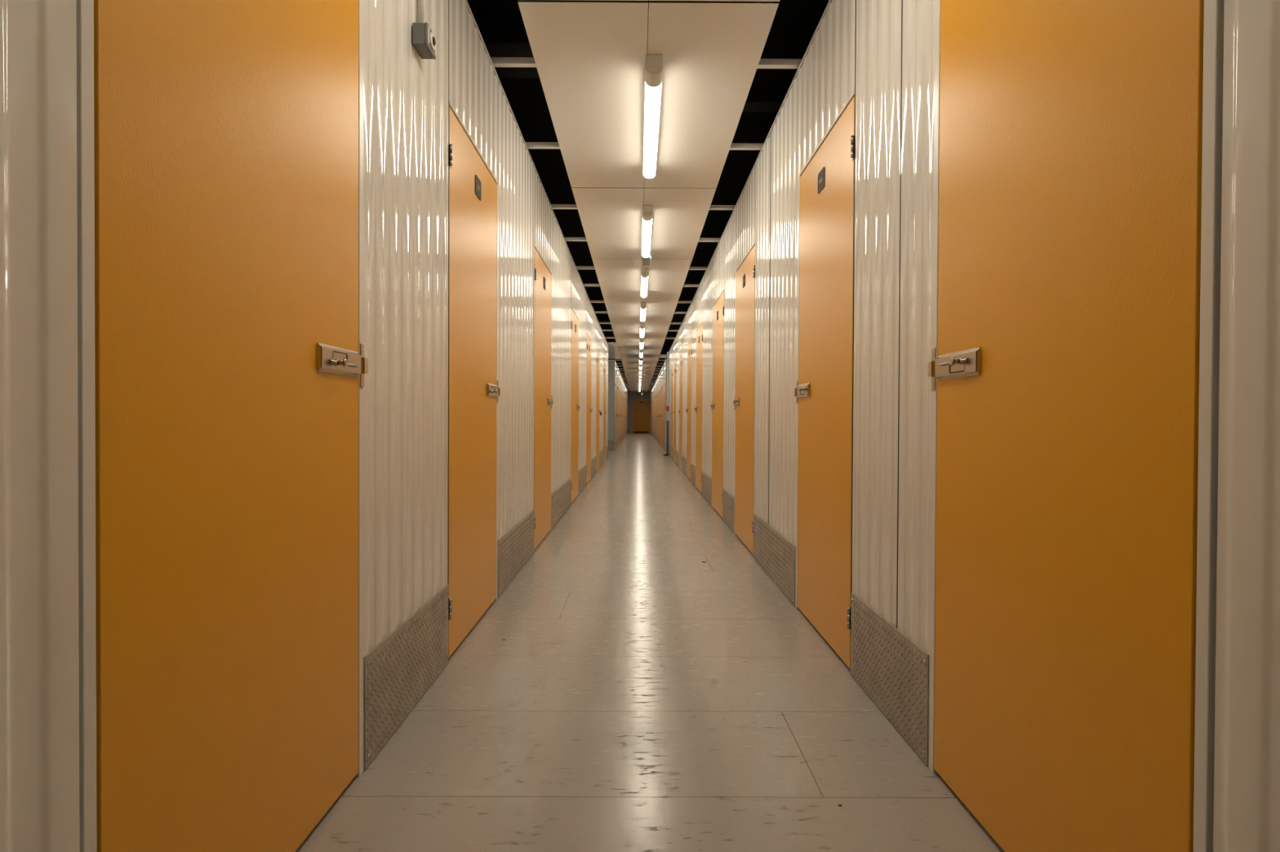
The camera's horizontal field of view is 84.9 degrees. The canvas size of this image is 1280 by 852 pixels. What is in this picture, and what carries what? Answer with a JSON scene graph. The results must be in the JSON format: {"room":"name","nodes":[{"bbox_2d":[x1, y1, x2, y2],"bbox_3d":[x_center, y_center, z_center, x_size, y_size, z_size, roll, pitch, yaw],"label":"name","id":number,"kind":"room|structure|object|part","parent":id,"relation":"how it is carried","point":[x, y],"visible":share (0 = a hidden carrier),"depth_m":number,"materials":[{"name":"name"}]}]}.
{"room":"self-storage corridor","nodes":[
{"label":"self-storage corridor","id":0,"kind":"room"},
{"bbox_2d":[0,0,608,851],"bbox_3d":[-0.737,-0.461,6.919,0.067,2.570,18.250,0,1,0],"label":"wall","id":1,"kind":"structure","parent":0,"point":[48,602],"depth_m":1.80,"materials":[{"name":"white metal"}]},
{"bbox_3d":[-0.716,-0.391,0.881,0.040,2.558,0.022,0,1,0],"label":"door post","id":2,"kind":"part","parent":1,"relation":"part of","materials":[{"name":"white metal"}]},
{"bbox_2d":[93,0,368,851],"bbox_3d":[-0.698,-0.143,1.328,0.069,2.025,0.872,0,1,0],"label":"door","id":3,"kind":"structure","parent":1,"relation":"in","point":[228,364],"depth_m":1.18,"materials":[{"name":"orange paint"}]},
{"bbox_3d":[-0.677,-0.144,1.620,0.026,0.019,0.140,0,1,0],"label":"latch knob","id":4,"kind":"part","parent":3,"relation":"part of","materials":[{"name":"silver metal"}]},
{"bbox_3d":[-0.701,0.726,2.168,0.004,0.288,0.779,0,1,0],"label":"kick plate","id":5,"kind":"part","parent":1,"relation":"part of","materials":[{"name":"grey metal"}]},
{"bbox_2d":[413,0,435,59],"bbox_3d":[-0.666,-1.427,2.179,0.056,0.524,0.092,0,1,0],"label":"sensor box","id":6,"kind":"object","parent":1,"relation":"attached to","point":[424,39],"visible":1,"depth_m":2.16,"materials":[{"name":"grey plastic"}]},
{"bbox_3d":[-0.720,-0.409,2.539,0.040,2.558,0.022,0,1,0],"label":"door post","id":7,"kind":"part","parent":1,"relation":"part of","materials":[{"name":"white metal"}]},
{"bbox_3d":[-0.699,-1.187,2.989,0.005,0.012,0.863,0,1,0],"label":"header trim","id":8,"kind":"part","parent":1,"relation":"part of","materials":[{"name":"white metal"}]},
{"bbox_2d":[448,106,500,657],"bbox_3d":[-0.702,-0.161,3.008,0.069,2.025,0.894,0,1,0],"label":"door","id":9,"kind":"structure","parent":1,"relation":"in","point":[473,390],"depth_m":2.90,"materials":[{"name":"orange paint"}]},
{"bbox_3d":[-0.697,-1.025,3.010,0.003,0.084,0.104,0,1,0],"label":"number plate","id":10,"kind":"part","parent":9,"relation":"part of","materials":[{"name":"grey plastic"}]},
{"bbox_3d":[-0.681,-0.162,3.311,0.026,0.019,0.140,0,1,0],"label":"latch knob","id":11,"kind":"part","parent":9,"relation":"part of","materials":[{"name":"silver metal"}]},
{"bbox_3d":[-0.706,0.706,4.070,0.004,0.288,1.200,0,1,0],"label":"kick plate","id":12,"kind":"part","parent":1,"relation":"part of","materials":[{"name":"grey metal"}]},
{"bbox_3d":[-0.725,-0.431,4.651,0.040,2.558,0.022,0,1,0],"label":"door post","id":13,"kind":"part","parent":1,"relation":"part of","materials":[{"name":"white metal"}]},
{"bbox_3d":[-0.704,-1.210,5.118,0.005,0.012,0.899,0,1,0],"label":"header trim","id":14,"kind":"part","parent":1,"relation":"part of","materials":[{"name":"white metal"}]},
{"bbox_2d":[533,248,553,550],"bbox_3d":[-0.707,-0.183,5.138,0.069,2.025,0.930,0,1,0],"label":"door","id":15,"kind":"structure","parent":1,"relation":"in","point":[543,402],"depth_m":5.07,"materials":[{"name":"orange paint"}]},
{"bbox_3d":[-0.712,0.682,6.427,0.004,0.288,1.618,0,1,0],"label":"kick plate","id":16,"kind":"part","parent":1,"relation":"part of","materials":[{"name":"grey metal"}]},
{"bbox_3d":[-0.731,-0.458,7.217,0.040,2.558,0.022,0,1,0],"label":"door post","id":17,"kind":"part","parent":1,"relation":"part of","materials":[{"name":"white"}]},
{"bbox_2d":[570,308,580,502],"bbox_3d":[-0.714,-0.210,7.700,0.069,2.025,0.923,0,1,0],"label":"door","id":18,"kind":"structure","parent":1,"relation":"in","point":[575,406],"depth_m":7.66,"materials":[{"name":"orange paint"}]},
{"bbox_3d":[-0.717,0.657,8.782,0.004,0.288,1.211,0,1,0],"label":"kick plate","id":19,"kind":"part","parent":1,"relation":"part of","materials":[{"name":"grey metal"}]},
{"bbox_3d":[-0.736,-0.480,9.369,0.040,2.558,0.022,0,1,0],"label":"door post","id":20,"kind":"part","parent":1,"relation":"part of","materials":[{"name":"white metal"}]},
{"bbox_2d":[586,334,592,483],"bbox_3d":[-0.719,-0.233,9.865,0.069,2.025,0.949,0,1,0],"label":"door","id":21,"kind":"structure","parent":1,"relation":"in","point":[588,408],"depth_m":9.82,"materials":[{"name":"orange paint"}]},
{"bbox_2d":[595,351,600,471],"bbox_3d":[-0.724,-0.255,12.001,0.069,2.025,0.939,0,1,0],"label":"door","id":22,"kind":"structure","parent":1,"relation":"in","point":[597,411],"depth_m":11.95,"materials":[{"name":"orange paint"}]},
{"bbox_3d":[-0.747,-0.528,13.969,0.040,2.558,0.022,0,1,0],"label":"door post","id":23,"kind":"part","parent":1,"relation":"part of","materials":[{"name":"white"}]},
{"bbox_2d":[603,363,606,462],"bbox_3d":[-0.741,-0.281,14.480,0.048,2.025,0.980,0,1,0],"label":"door","id":24,"kind":"structure","parent":1,"relation":"in","point":[604,380],"depth_m":14.38,"materials":[{"name":"orange paint"}]},
{"bbox_2d":[608,360,613,450],"bbox_3d":[-2.592,-0.599,19.767,3.708,2.558,0.064,0,1,0],"label":"wall","id":25,"kind":"structure","parent":0,"point":[611,362],"depth_m":19.74,"materials":[{"name":"grey metal"}]},
{"bbox_3d":[-0.975,0.537,19.752,0.462,0.296,0.004,0,1,0],"label":"kick plate","id":26,"kind":"part","parent":25,"relation":"part of","materials":[{"name":"grey metal"}]},
{"bbox_2d":[613,360,627,450],"bbox_3d":[-0.765,-0.722,31.902,0.066,2.570,24.180,0,1,0],"label":"wall","id":27,"kind":"structure","parent":0,"point":[617,375],"depth_m":23.21,"materials":[{"name":"white metal"}]},
{"bbox_3d":[-0.729,-0.592,20.029,0.040,2.558,0.022,0,1,0],"label":"door post","id":28,"kind":"part","parent":27,"relation":"part of","materials":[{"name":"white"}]},
{"bbox_2d":[615,379,616,448],"bbox_3d":[-0.722,-0.344,20.520,0.048,2.025,0.960,0,1,0],"label":"door","id":29,"kind":"structure","parent":27,"relation":"in","point":[615,380],"depth_m":20.67,"materials":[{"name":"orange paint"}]},
{"bbox_2d":[617,382,618,446],"bbox_3d":[-0.727,-0.365,22.520,0.048,2.025,0.960,0,1,0],"label":"door","id":30,"kind":"structure","parent":27,"relation":"in","point":[617,383],"depth_m":22.30,"materials":[{"name":"orange paint"}]},
{"bbox_2d":[618,385,620,444],"bbox_3d":[-0.732,-0.386,24.520,0.048,2.025,0.960,0,1,0],"label":"door","id":31,"kind":"structure","parent":27,"relation":"in","point":[619,385],"depth_m":24.20,"materials":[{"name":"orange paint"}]},
{"bbox_2d":[620,388,621,441],"bbox_3d":[-0.737,-0.407,26.520,0.048,2.025,0.960,0,1,0],"label":"door","id":32,"kind":"structure","parent":27,"relation":"in","point":[620,388],"depth_m":26.46,"materials":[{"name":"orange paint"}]},
{"bbox_2d":[622,392,623,438],"bbox_3d":[-0.747,-0.449,30.519,0.048,2.025,0.960,0,1,0],"label":"door","id":33,"kind":"structure","parent":27,"relation":"in","point":[623,393],"depth_m":30.76,"materials":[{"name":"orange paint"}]},
{"bbox_2d":[623,394,624,437],"bbox_3d":[-0.751,-0.470,32.519,0.048,2.025,0.960,0,1,0],"label":"door","id":34,"kind":"structure","parent":27,"relation":"in","point":[624,394],"depth_m":32.55,"materials":[{"name":"orange paint"}]},
{"bbox_2d":[624,395,625,436],"bbox_3d":[-0.756,-0.491,34.519,0.048,2.025,0.960,0,1,0],"label":"door","id":35,"kind":"structure","parent":27,"relation":"in","point":[624,396],"depth_m":34.53,"materials":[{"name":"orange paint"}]},
{"bbox_2d":[625,396,626,432],"bbox_3d":[-0.761,-0.511,36.519,0.048,2.025,0.960,0,1,0],"label":"door","id":36,"kind":"structure","parent":27,"relation":"in","point":[625,397],"depth_m":36.74,"materials":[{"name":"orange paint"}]},
{"bbox_2d":[626,402,627,433],"bbox_3d":[-0.776,-0.574,42.519,0.048,2.025,0.960,0,1,0],"label":"door","id":37,"kind":"structure","parent":27,"relation":"in","point":[627,402],"depth_m":42.27,"materials":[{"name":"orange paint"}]},
{"bbox_2d":[627,391,650,433],"bbox_3d":[-0.056,-0.848,44.044,2.500,2.575,0.100,0,1,0],"label":"wall","id":38,"kind":"structure","parent":0,"point":[632,396],"depth_m":43.99,"materials":[{"name":"grey paint"}]},
{"bbox_2d":[632,400,648,433],"bbox_3d":[0.064,-0.590,43.996,1.000,2.060,0.122,0,1,0],"label":"door","id":39,"kind":"structure","parent":38,"relation":"in","point":[641,407],"depth_m":44.01,"materials":[{"name":"orange paint"}]},
{"bbox_2d":[466,0,828,391],"bbox_3d":[-0.042,-2.357,20.926,10.000,0.925,46.700,0,1,0],"label":"ceiling","id":40,"kind":"structure","parent":0,"point":[571,73],"depth_m":4.36,"materials":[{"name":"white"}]},
{"bbox_3d":[0.002,-1.847,14.670,1.510,0.030,0.037,0,1,0],"label":"cross rail","id":41,"kind":"part","parent":40,"relation":"part of","materials":[{"name":"white"}]},
{"bbox_3d":[0.005,-1.833,13.417,1.510,0.030,0.037,0,1,0],"label":"cross rail","id":42,"kind":"part","parent":40,"relation":"part of","materials":[{"name":"white"}]},
{"bbox_3d":[0.007,-1.823,12.402,1.510,0.030,0.037,0,1,0],"label":"cross rail","id":43,"kind":"part","parent":40,"relation":"part of","materials":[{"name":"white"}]},
{"bbox_3d":[0.010,-1.810,11.149,1.510,0.030,0.037,0,1,0],"label":"cross rail","id":44,"kind":"part","parent":40,"relation":"part of","materials":[{"name":"white"}]},
{"bbox_3d":[0.013,-1.799,10.134,1.510,0.030,0.037,0,1,0],"label":"cross rail","id":45,"kind":"part","parent":40,"relation":"part of","materials":[{"name":"white"}]},
{"bbox_2d":[639,349,643,358],"bbox_3d":[0.030,-1.812,17.540,0.082,0.091,1.440,0,1,0],"label":"light","id":46,"kind":"object","parent":40,"relation":"attached to","point":[641,350],"visible":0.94,"depth_m":17.13,"materials":[{"name":"white plastic"}]},
{"bbox_3d":[0.016,-1.786,8.881,1.510,0.030,0.037,0,1,0],"label":"cross rail","id":47,"kind":"part","parent":40,"relation":"part of","materials":[{"name":"white"}]},
{"bbox_3d":[0.018,-1.776,7.866,1.510,0.030,0.037,0,1,0],"label":"cross rail","id":48,"kind":"part","parent":40,"relation":"part of","materials":[{"name":"white metal"}]},
{"bbox_2d":[640,337,644,349],"bbox_3d":[0.036,-1.789,15.272,0.082,0.091,1.440,0,1,0],"label":"light","id":49,"kind":"object","parent":40,"relation":"attached to","point":[642,340],"visible":1,"depth_m":14.71,"materials":[{"name":"white plastic"}]},
{"bbox_3d":[0.021,-1.762,6.614,1.510,0.030,0.037,0,1,0],"label":"cross rail","id":50,"kind":"part","parent":40,"relation":"part of","materials":[{"name":"white metal"}]},
{"bbox_2d":[640,323,644,337],"bbox_3d":[0.042,-1.765,13.004,0.082,0.091,1.440,0,1,0],"label":"light","id":51,"kind":"object","parent":40,"relation":"attached to","point":[642,325],"visible":1,"depth_m":12.54,"materials":[{"name":"white plastic"}]},
{"bbox_2d":[640,328,644,337],"bbox_3d":[0.041,-1.737,13.050,0.080,0.031,1.270,0,1,0],"label":"diffuser","id":52,"kind":"object","parent":51,"relation":"attached to","point":[642,331],"depth_m":13.00,"materials":[{"name":"white plastic"}]},
{"bbox_2d":[640,302,646,322],"bbox_3d":[0.047,-1.741,10.736,0.082,0.091,1.440,0,1,0],"label":"light","id":53,"kind":"object","parent":40,"relation":"attached to","point":[643,304],"visible":1,"depth_m":10.41,"materials":[{"name":"white plastic"}]},
{"bbox_2d":[640,308,645,321],"bbox_3d":[0.047,-1.714,10.782,0.080,0.031,1.270,0,1,0],"label":"diffuser","id":54,"kind":"object","parent":53,"relation":"attached to","point":[642,315],"depth_m":10.79,"materials":[{"name":"white plastic"}]},
{"bbox_3d":[0.024,-1.752,5.599,1.510,0.030,0.037,0,1,0],"label":"cross rail","id":55,"kind":"part","parent":40,"relation":"part of","materials":[{"name":"white metal"}]},
{"bbox_3d":[0.027,-1.739,4.346,1.510,0.030,0.037,0,1,0],"label":"cross rail","id":56,"kind":"part","parent":40,"relation":"part of","materials":[{"name":"white"}]},
{"bbox_2d":[640,267,648,297],"bbox_3d":[0.052,-1.718,8.469,0.082,0.091,1.440,0,1,0],"label":"light","id":57,"kind":"object","parent":40,"relation":"attached to","point":[644,273],"visible":1,"depth_m":8.16,"materials":[{"name":"white plastic"}]},
{"bbox_2d":[640,252,651,266],"bbox_3d":[0.062,-1.709,7.180,0.110,0.080,0.306,0,1,0],"label":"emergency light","id":58,"kind":"object","parent":40,"relation":"attached to","point":[644,262],"visible":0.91,"depth_m":7.11,"materials":[{"name":"white plastic"}]},
{"bbox_3d":[0.029,-1.728,3.331,1.510,0.030,0.037,0,1,0],"label":"cross rail","id":59,"kind":"part","parent":40,"relation":"part of","materials":[{"name":"white metal"}]},
{"bbox_2d":[641,204,653,258],"bbox_3d":[0.058,-1.694,6.201,0.082,0.091,1.440,0,1,0],"label":"light","id":60,"kind":"object","parent":40,"relation":"attached to","point":[647,210],"visible":1,"depth_m":5.90,"materials":[{"name":"white plastic"}]},
{"bbox_2d":[641,218,652,257],"bbox_3d":[0.058,-1.666,6.246,0.080,0.031,1.270,0,1,0],"label":"diffuser","id":61,"kind":"object","parent":60,"relation":"attached to","point":[646,224],"depth_m":6.17,"materials":[{"name":"white plastic"}]},
{"bbox_2d":[643,54,662,180],"bbox_3d":[0.064,-1.670,3.933,0.082,0.091,1.440,0,1,0],"label":"light","id":62,"kind":"object","parent":40,"relation":"attached to","point":[654,63],"visible":1,"depth_m":3.62,"materials":[{"name":"white plastic"}]},
{"bbox_2d":[295,432,1004,851],"bbox_3d":[-0.055,0.756,20.959,10.000,0.150,46.700,0,1,0],"label":"floor","id":63,"kind":"structure","parent":0,"point":[639,694],"depth_m":2.04,"materials":[{"name":"grey concrete"}]},
{"bbox_2d":[666,351,669,453],"bbox_3d":[0.710,-0.552,17.277,0.110,2.550,0.064,0,1,0],"label":"post","id":64,"kind":"object","parent":63,"relation":"on","point":[668,353],"visible":0.41,"depth_m":17.25,"materials":[{"name":"white metal"}]},
{"bbox_2d":[649,358,666,451],"bbox_3d":[0.708,-0.713,31.696,0.066,2.570,24.600,0,1,0],"label":"wall","id":65,"kind":"structure","parent":0,"point":[662,375],"depth_m":24.52,"materials":[{"name":"white metal"}]},
{"bbox_2d":[651,398,652,428],"bbox_3d":[0.672,-0.536,39.482,0.048,2.025,0.980,0,1,0],"label":"door","id":66,"kind":"structure","parent":65,"relation":"in","point":[651,398],"depth_m":39.16,"materials":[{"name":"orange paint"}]},
{"bbox_2d":[656,391,657,433],"bbox_3d":[0.698,-0.426,28.983,0.048,2.025,0.980,0,1,0],"label":"door","id":67,"kind":"structure","parent":65,"relation":"in","point":[656,391],"depth_m":28.75,"materials":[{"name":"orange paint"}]},
{"bbox_2d":[657,390,657,441],"bbox_3d":[0.702,-0.408,27.233,0.048,2.025,0.980,0,1,0],"label":"door","id":68,"kind":"structure","parent":65,"relation":"in","point":[657,390],"depth_m":27.51,"materials":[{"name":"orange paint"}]},
{"bbox_2d":[657,387,659,443],"bbox_3d":[0.706,-0.390,25.483,0.048,2.025,0.980,0,1,0],"label":"door","id":69,"kind":"structure","parent":65,"relation":"in","point":[659,388],"depth_m":25.37,"materials":[{"name":"orange paint"}]},
{"bbox_2d":[659,385,661,445],"bbox_3d":[0.711,-0.371,23.733,0.048,2.025,0.980,0,1,0],"label":"door","id":70,"kind":"structure","parent":65,"relation":"in","point":[660,385],"depth_m":23.54,"materials":[{"name":"orange paint"}]},
{"bbox_2d":[661,382,662,447],"bbox_3d":[0.715,-0.353,21.983,0.048,2.025,0.980,0,1,0],"label":"door","id":71,"kind":"structure","parent":65,"relation":"in","point":[662,383],"depth_m":21.95,"materials":[{"name":"orange paint"}]},
{"bbox_2d":[663,379,665,448],"bbox_3d":[0.719,-0.335,20.233,0.048,2.025,0.980,0,1,0],"label":"door","id":72,"kind":"structure","parent":65,"relation":"in","point":[664,380],"depth_m":20.45,"materials":[{"name":"orange paint"}]},
{"bbox_3d":[0.731,-0.582,19.733,0.040,2.558,0.022,0,1,0],"label":"door post","id":73,"kind":"part","parent":65,"relation":"part of","materials":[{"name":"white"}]},
{"bbox_2d":[668,0,1279,851],"bbox_3d":[0.765,-0.460,7.497,0.067,2.570,19.400,0,1,0],"label":"wall","id":74,"kind":"structure","parent":0,"point":[885,55],"depth_m":1.89,"materials":[{"name":"white metal"}]},
{"bbox_2d":[670,368,672,458],"bbox_3d":[0.728,-0.288,15.752,0.048,2.025,0.864,0,1,0],"label":"door","id":75,"kind":"structure","parent":74,"relation":"in","point":[671,412],"depth_m":15.87,"materials":[{"name":"orange paint"}]},
{"bbox_2d":[673,363,675,462],"bbox_3d":[0.732,-0.275,14.470,0.048,2.025,0.808,0,1,0],"label":"door","id":76,"kind":"structure","parent":74,"relation":"in","point":[674,411],"depth_m":14.49,"materials":[{"name":"orange paint"}]},
{"bbox_2d":[678,353,682,469],"bbox_3d":[0.736,-0.253,12.453,0.048,2.025,0.873,0,1,0],"label":"door","id":77,"kind":"structure","parent":74,"relation":"in","point":[680,411],"depth_m":12.38,"materials":[{"name":"orange paint"}]},
{"bbox_3d":[0.748,-0.501,11.994,0.040,2.558,0.022,0,1,0],"label":"door post","id":78,"kind":"part","parent":74,"relation":"part of","materials":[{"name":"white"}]},
{"bbox_2d":[685,340,691,479],"bbox_3d":[0.731,-0.232,10.421,0.069,2.025,0.882,0,1,0],"label":"door","id":79,"kind":"structure","parent":74,"relation":"in","point":[688,410],"depth_m":10.37,"materials":[{"name":"orange paint"}]},
{"bbox_3d":[0.753,-0.480,9.958,0.040,2.558,0.022,0,1,0],"label":"door post","id":80,"kind":"part","parent":74,"relation":"part of","materials":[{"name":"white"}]},
{"bbox_3d":[0.726,0.655,9.591,0.004,0.288,0.773,0,1,0],"label":"kick plate","id":81,"kind":"part","parent":74,"relation":"part of","materials":[{"name":"grey metal"}]},
{"bbox_2d":[693,323,702,493],"bbox_3d":[0.735,-0.214,8.733,0.069,2.025,0.913,0,1,0],"label":"door","id":82,"kind":"structure","parent":74,"relation":"in","point":[698,408],"depth_m":8.69,"materials":[{"name":"orange paint"}]},
{"bbox_3d":[0.757,-0.462,8.255,0.040,2.558,0.022,0,1,0],"label":"door post","id":83,"kind":"part","parent":74,"relation":"part of","materials":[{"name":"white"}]},
{"bbox_3d":[0.731,0.674,7.730,0.004,0.288,1.086,0,1,0],"label":"kick plate","id":84,"kind":"part","parent":74,"relation":"part of","materials":[{"name":"grey metal"}]},
{"bbox_2d":[710,291,724,517],"bbox_3d":[0.740,-0.193,6.694,0.069,2.025,0.957,0,1,0],"label":"door","id":85,"kind":"structure","parent":74,"relation":"in","point":[717,406],"depth_m":6.63,"materials":[{"name":"orange paint"}]},
{"bbox_3d":[0.746,-1.220,6.674,0.005,0.012,0.926,0,1,0],"label":"header trim","id":86,"kind":"part","parent":74,"relation":"part of","materials":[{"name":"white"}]},
{"bbox_3d":[0.762,-0.440,6.194,0.040,2.558,0.022,0,1,0],"label":"door post","id":87,"kind":"part","parent":74,"relation":"part of","materials":[{"name":"white metal"}]},
{"bbox_3d":[0.736,0.694,5.847,0.004,0.288,0.731,0,1,0],"label":"kick plate","id":88,"kind":"part","parent":74,"relation":"part of","materials":[{"name":"grey metal"}]},
{"bbox_2d":[733,244,755,553],"bbox_3d":[0.744,-0.176,5.014,0.069,2.025,0.904,0,1,0],"label":"door","id":89,"kind":"structure","parent":74,"relation":"in","point":[744,402],"depth_m":4.95,"materials":[{"name":"orange paint"}]},
{"bbox_3d":[0.746,-1.039,5.016,0.003,0.084,0.104,0,1,0],"label":"number plate","id":90,"kind":"part","parent":89,"relation":"part of","materials":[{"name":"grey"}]},
{"bbox_3d":[0.750,-1.202,4.995,0.005,0.012,0.873,0,1,0],"label":"header trim","id":91,"kind":"part","parent":74,"relation":"part of","materials":[{"name":"white metal"}]},
{"bbox_3d":[0.766,-0.423,4.541,0.040,2.558,0.022,0,1,0],"label":"door post","id":92,"kind":"part","parent":74,"relation":"part of","materials":[{"name":"white metal"}]},
{"bbox_3d":[0.740,0.714,3.952,0.004,0.288,1.215,0,1,0],"label":"kick plate","id":93,"kind":"part","parent":74,"relation":"part of","materials":[{"name":"grey metal"}]},
{"bbox_2d":[794,96,854,668],"bbox_3d":[0.749,-0.153,2.898,0.069,2.025,0.863,0,1,0],"label":"door","id":94,"kind":"structure","parent":74,"relation":"in","point":[823,389],"depth_m":2.79,"materials":[{"name":"orange paint"}]},
{"bbox_3d":[0.727,-0.166,3.185,0.026,0.019,0.140,0,1,0],"label":"latch knob","id":95,"kind":"part","parent":94,"relation":"part of","materials":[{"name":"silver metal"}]},
{"bbox_3d":[0.751,-1.017,2.900,0.003,0.084,0.104,0,1,0],"label":"number plate","id":96,"kind":"part","parent":94,"relation":"part of","materials":[{"name":"grey plastic"}]},
{"bbox_3d":[0.755,-1.180,2.879,0.005,0.012,0.832,0,1,0],"label":"header trim","id":97,"kind":"part","parent":74,"relation":"part of","materials":[{"name":"white metal"}]},
{"bbox_3d":[0.771,-0.401,2.445,0.040,2.558,0.022,0,1,0],"label":"door post","id":98,"kind":"part","parent":74,"relation":"part of","materials":[{"name":"white metal"}]},
{"bbox_3d":[0.745,0.733,2.137,0.004,0.288,0.653,0,1,0],"label":"kick plate","id":99,"kind":"part","parent":74,"relation":"part of","materials":[{"name":"grey metal"}]},
{"bbox_2d":[928,0,1204,851],"bbox_3d":[0.753,-0.138,1.368,0.069,2.025,0.856,0,1,0],"label":"door","id":100,"kind":"structure","parent":74,"relation":"in","point":[1065,367],"depth_m":1.23,"materials":[{"name":"orange paint"}]},
{"bbox_3d":[0.731,-0.150,1.651,0.026,0.019,0.140,0,1,0],"label":"latch knob","id":101,"kind":"part","parent":100,"relation":"part of","materials":[{"name":"silver metal"}]},
{"bbox_3d":[0.775,-0.385,0.929,0.040,2.558,0.022,0,1,0],"label":"door post","id":102,"kind":"part","parent":74,"relation":"part of","materials":[{"name":"white metal"}]}
]}

